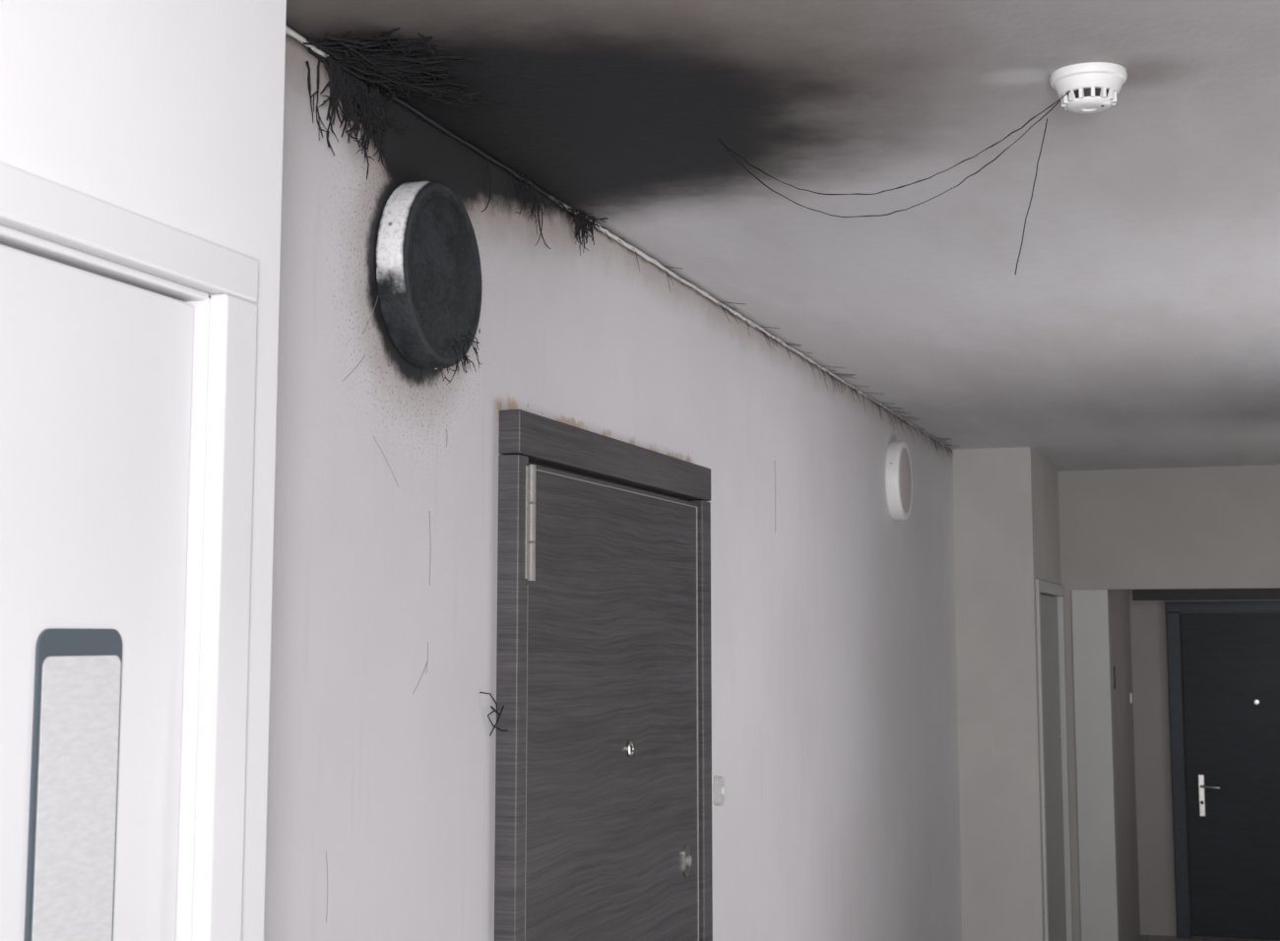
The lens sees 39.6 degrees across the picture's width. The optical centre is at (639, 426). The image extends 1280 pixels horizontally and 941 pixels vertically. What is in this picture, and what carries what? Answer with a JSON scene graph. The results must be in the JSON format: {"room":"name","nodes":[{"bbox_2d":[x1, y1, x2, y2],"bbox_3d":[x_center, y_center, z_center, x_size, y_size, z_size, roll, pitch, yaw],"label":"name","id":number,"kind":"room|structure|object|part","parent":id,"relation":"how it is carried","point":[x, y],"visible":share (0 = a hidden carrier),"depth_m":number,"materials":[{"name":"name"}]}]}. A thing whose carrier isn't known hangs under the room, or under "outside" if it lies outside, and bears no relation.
{"room":"apartment building corridor","nodes":[
{"label":"apartment building corridor","id":0,"kind":"room"},
{"bbox_2d":[0,161,258,940],"bbox_3d":[-0.663,0.865,1.432,0.146,2.117,0.822,-2,-7,19],"label":"door frame","id":1,"kind":"structure","parent":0,"point":[10,237],"depth_m":1.86,"materials":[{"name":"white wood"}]},
{"bbox_2d":[0,0,286,940],"bbox_3d":[-1.347,0.427,-0.242,0.350,2.595,4.775,-2,-7,19],"label":"wall","id":2,"kind":"structure","parent":0,"point":[170,112],"depth_m":1.89,"materials":[{"name":"white paint"}]},
{"bbox_2d":[0,244,193,940],"bbox_3d":[-0.632,0.866,1.417,0.054,2.096,0.806,-2,-7,19],"label":"leaf","id":3,"kind":"object","parent":2,"relation":"attached to","point":[96,370],"visible":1,"depth_m":1.74,"materials":[{"name":"white paint"}]},
{"bbox_2d":[23,628,123,940],"bbox_3d":[-0.536,0.639,1.647,0.010,0.897,0.129,-2,-7,19],"label":"window gasket","id":4,"kind":"structure","parent":3,"relation":"attached to","point":[51,642],"depth_m":1.64,"materials":[{"name":"grey rubber"}]},
{"bbox_2d":[31,655,121,940],"bbox_3d":[-0.533,0.649,1.645,0.006,0.865,0.119,-2,-7,19],"label":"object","id":5,"kind":"structure","parent":3,"relation":"attached to","point":[76,815],"depth_m":1.68,"materials":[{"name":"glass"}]},
{"bbox_2d":[263,33,962,940],"bbox_3d":[0.340,1.047,5.010,0.151,2.595,6.325,-2,-7,19],"label":"wall","id":6,"kind":"structure","parent":0,"point":[835,750],"depth_m":3.28,"materials":[{"name":"paint"}]},
{"bbox_2d":[375,180,482,369],"bbox_3d":[-0.329,-0.243,2.847,0.060,0.300,0.300,-2,-7,19],"label":"wall lamp","id":7,"kind":"object","parent":6,"relation":"attached to","point":[428,269],"depth_m":2.78,"materials":[{"name":"black plastic"}]},
{"bbox_2d":[420,329,481,383],"bbox_3d":[-0.301,-0.115,2.882,0.061,0.110,0.162,-2,-7,19],"label":"fringe","id":8,"kind":"object","parent":6,"relation":"attached to","point":[465,358],"visible":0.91,"depth_m":2.87,"materials":[{"name":"black"}]},
{"bbox_2d":[479,692,508,736],"bbox_3d":[-0.250,0.492,3.043,0.020,0.077,0.075,-3,-7,22],"label":"sooty cobweb","id":9,"kind":"object","parent":6,"relation":"attached to","point":[492,708],"visible":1,"depth_m":3.04},
{"bbox_2d":[524,465,535,578],"bbox_3d":[-0.197,0.172,3.163,0.006,0.200,0.042,-2,-7,19],"label":"hinge leaf","id":10,"kind":"object","parent":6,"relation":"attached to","point":[528,502],"visible":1,"depth_m":3.15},
{"bbox_2d":[494,453,712,940],"bbox_3d":[-0.078,1.144,3.586,0.120,2.068,1.190,-2,-7,19],"label":"frame","id":11,"kind":"object","parent":6,"relation":"attached to","point":[512,585],"visible":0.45,"depth_m":3.11,"materials":[{"name":"grey wood"}]},
{"bbox_2d":[527,543,535,580],"bbox_3d":[-0.193,0.241,3.153,0.016,0.066,0.016,-2,-7,19],"label":"hinge knuckle","id":12,"kind":"object","parent":11,"relation":"attached to","point":[532,546],"depth_m":3.15},
{"bbox_2d":[528,504,535,541],"bbox_3d":[-0.193,0.172,3.161,0.016,0.066,0.016,-2,-7,19],"label":"hinge knuckle","id":13,"kind":"object","parent":11,"relation":"attached to","point":[532,537],"depth_m":3.15},
{"bbox_2d":[528,464,536,502],"bbox_3d":[-0.193,0.102,3.169,0.016,0.066,0.016,-2,-7,19],"label":"hinge knuckle","id":14,"kind":"object","parent":11,"relation":"attached to","point":[533,468],"depth_m":3.16},
{"bbox_2d":[528,460,691,502],"bbox_3d":[-0.086,1.143,3.576,0.072,2.068,1.075,-2,-7,19],"label":"frame rebate","id":15,"kind":"object","parent":11,"relation":"attached to","point":[531,462],"depth_m":3.63,"materials":[{"name":"black wood"}]},
{"bbox_2d":[524,469,699,940],"bbox_3d":[-0.038,1.139,3.558,0.011,2.031,1.046,-2,-7,19],"label":"strip","id":16,"kind":"object","parent":11,"relation":"attached to","point":[537,470],"depth_m":4.07,"materials":[{"name":"grey metal"}]},
{"bbox_2d":[498,409,710,501],"bbox_3d":[-0.077,0.076,3.712,0.122,0.078,1.190,-2,-7,19],"label":"lintel","id":17,"kind":"object","parent":6,"relation":"in","point":[544,440],"depth_m":3.51,"materials":[{"name":"grey wood"}]},
{"bbox_2d":[525,462,697,940],"bbox_3d":[-0.072,1.141,3.572,0.080,2.050,1.058,-2,-7,19],"label":"leaf","id":18,"kind":"object","parent":6,"relation":"attached to","point":[611,599],"visible":0.65,"depth_m":3.55,"materials":[{"name":"grey wood"}]},
{"bbox_2d":[625,741,633,757],"bbox_3d":[-0.021,0.662,3.645,0.008,0.032,0.032,-2,-7,19],"label":"peephole","id":19,"kind":"object","parent":18,"relation":"attached to","point":[628,743],"visible":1,"depth_m":3.63,"materials":[{"name":"metal"}]},
{"bbox_2d":[682,844,690,877],"bbox_3d":[0.104,0.973,3.980,0.006,0.070,0.038,-2,-7,19],"label":"escutcheon","id":20,"kind":"object","parent":18,"relation":"attached to","point":[686,851],"visible":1,"depth_m":3.97,"materials":[{"name":"metal"}]},
{"bbox_2d":[686,855,692,866],"bbox_3d":[0.109,0.973,3.978,0.009,0.024,0.024,-2,-7,19],"label":"cylinder","id":21,"kind":"object","parent":20,"relation":"attached to","point":[688,858],"visible":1,"depth_m":3.97,"materials":[{"name":"metal"}]},
{"bbox_2d":[285,24,952,450],"bbox_3d":[0.409,-0.240,5.114,0.013,0.012,6.250,-2,-7,19],"label":"cable","id":22,"kind":"object","parent":6,"relation":"attached to","point":[288,31],"visible":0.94,"depth_m":3.44,"materials":[{"name":"white plastic"}]},
{"bbox_2d":[481,165,551,249],"bbox_3d":[-0.223,-0.395,3.248,0.004,0.097,0.331,-2,-7,19],"label":"loop","id":23,"kind":"object","parent":22,"relation":"hanging from","point":[487,165],"visible":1,"depth_m":3.34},
{"bbox_2d":[605,232,958,456],"bbox_3d":[0.694,-0.119,5.840,0.074,0.081,4.601,-2,-7,19],"label":"sooty cobweb hair","id":24,"kind":"object","parent":22,"relation":"hanging from","point":[840,374],"visible":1,"depth_m":5.77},
{"bbox_2d":[713,776,724,806],"bbox_3d":[0.194,0.888,4.329,0.022,0.070,0.035,-2,-7,19],"label":"doorbell","id":25,"kind":"object","parent":6,"relation":"attached to","point":[719,782],"visible":1,"depth_m":4.32,"materials":[{"name":"plastic"}]},
{"bbox_2d":[885,441,912,520],"bbox_3d":[0.978,0.204,6.680,0.060,0.300,0.300,-2,-7,19],"label":"wall lamp","id":26,"kind":"object","parent":6,"relation":"attached to","point":[898,467],"visible":1,"depth_m":6.59,"materials":[{"name":"white plastic"}]},
{"bbox_2d":[898,448,911,513],"bbox_3d":[0.999,0.203,6.673,0.016,0.264,0.264,-2,-7,19],"label":"diffuser","id":27,"kind":"object","parent":26,"relation":"attached to","point":[905,467],"depth_m":6.63,"materials":[{"name":"white plastic"}]},
{"bbox_2d":[285,0,1279,471],"bbox_3d":[0.934,-0.558,3.123,2.600,0.150,12.650,-2,-7,19],"label":"ceiling","id":28,"kind":"structure","parent":0,"point":[1136,325],"depth_m":3.30,"materials":[{"name":"white paint"}]},
{"bbox_2d":[303,27,608,255],"bbox_3d":[-0.191,-0.410,3.028,0.223,0.167,1.234,-2,-7,19],"label":"tuft","id":29,"kind":"object","parent":28,"relation":"hanging from","point":[365,55],"visible":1,"depth_m":2.63,"materials":[{"name":"black"}]},
{"bbox_2d":[718,90,1070,275],"bbox_3d":[0.387,-0.363,2.833,0.635,0.305,0.011,-5,-8,36],"label":"thread","id":30,"kind":"object","parent":28,"relation":"hanging from","point":[725,146],"visible":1,"depth_m":2.77},
{"bbox_2d":[1049,62,1127,113],"bbox_3d":[0.679,-0.505,2.688,0.114,0.056,0.114,-2,-7,19],"label":"smoke detector","id":31,"kind":"object","parent":28,"relation":"attached to","point":[1094,87],"visible":1,"depth_m":2.65,"materials":[{"name":"white plastic"}]},
{"bbox_2d":[952,447,1061,940],"bbox_3d":[1.720,1.461,8.517,0.500,2.595,1.250,-2,-7,19],"label":"wall pier","id":32,"kind":"object","parent":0,"point":[1006,507],"visible":0.72,"depth_m":7.93,"materials":[{"name":"paint"}]},
{"bbox_2d":[1035,578,1073,940],"bbox_3d":[1.932,1.750,8.448,0.102,2.005,1.150,-2,-7,19],"label":"frame","id":33,"kind":"object","parent":32,"relation":"attached to","point":[1046,588],"visible":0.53,"depth_m":8.87,"materials":[{"name":"paint"}]},
{"bbox_2d":[1039,593,1066,940],"bbox_3d":[1.918,1.776,8.455,0.080,1.935,1.040,-2,-7,19],"label":"leaf","id":34,"kind":"object","parent":33,"relation":"attached to","point":[1050,662],"visible":0.49,"depth_m":8.56,"materials":[{"name":"white wood"}]},
{"bbox_2d":[1109,589,1140,940],"bbox_3d":[2.618,1.794,9.872,0.150,2.250,1.650,-2,-7,19],"label":"wall","id":35,"kind":"structure","parent":0,"point":[1125,792],"depth_m":9.77,"materials":[{"name":"paint"}]},
{"bbox_2d":[1058,464,1279,940],"bbox_3d":[2.869,1.502,8.864,2.450,2.595,0.150,-2,-7,19],"label":"wall","id":36,"kind":"structure","parent":0,"point":[1201,527],"depth_m":8.97,"materials":[{"name":"paint"}]},
{"bbox_2d":[1071,589,1118,940],"bbox_3d":[2.289,1.818,8.939,0.180,1.985,0.012,-2,-7,19],"label":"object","id":37,"kind":"structure","parent":36,"relation":"attached to","point":[1089,608],"depth_m":8.95,"materials":[{"name":"paint"}]},
{"bbox_2d":[1132,587,1279,600],"bbox_3d":[3.271,0.830,8.806,1.600,0.055,0.110,-2,-7,19],"label":"lintel","id":38,"kind":"object","parent":36,"relation":"attached to","point":[1154,594],"visible":1,"depth_m":8.90,"materials":[{"name":"grey paint"}]},
{"bbox_2d":[1138,934,1259,940],"bbox_3d":[1.223,2.243,3.651,2.600,0.100,14.450,-2,-7,19],"label":"floor","id":39,"kind":"structure","parent":0,"point":[1142,937],"depth_m":10.32,"materials":[{"name":"tile"}]},
{"bbox_2d":[1129,589,1279,940],"bbox_3d":[3.721,1.862,10.445,1.870,2.250,0.150,-2,-7,19],"label":"wall","id":40,"kind":"structure","parent":0,"point":[1148,622],"depth_m":10.57,"materials":[{"name":"paint"}]},
{"bbox_2d":[1165,601,1279,938],"bbox_3d":[3.573,2.004,10.372,0.905,1.950,0.050,-2,-7,19],"label":"frame","id":41,"kind":"object","parent":40,"relation":"attached to","point":[1173,609],"visible":1,"depth_m":10.48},
{"bbox_2d":[1180,612,1279,940],"bbox_3d":[3.565,2.029,10.346,0.745,1.875,0.098,-2,-7,19],"label":"leaf","id":42,"kind":"object","parent":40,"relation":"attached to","point":[1230,662],"depth_m":10.39,"materials":[{"name":"black wood"}]},
{"bbox_2d":[1198,774,1205,816],"bbox_3d":[3.296,2.167,10.428,0.032,0.240,0.006,-2,-7,19],"label":"plate","id":43,"kind":"object","parent":42,"relation":"attached to","point":[1200,777],"depth_m":10.42,"materials":[{"name":"silver metal"}]},
{"bbox_3d":[3.332,2.110,10.393,0.112,0.018,0.053,-2,-7,19],"label":"handle","id":44,"kind":"part","parent":42,"relation":"part of","materials":[{"name":"silver metal"}]},
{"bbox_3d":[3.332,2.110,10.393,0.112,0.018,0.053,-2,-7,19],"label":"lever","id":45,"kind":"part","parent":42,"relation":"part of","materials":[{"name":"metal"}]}
]}

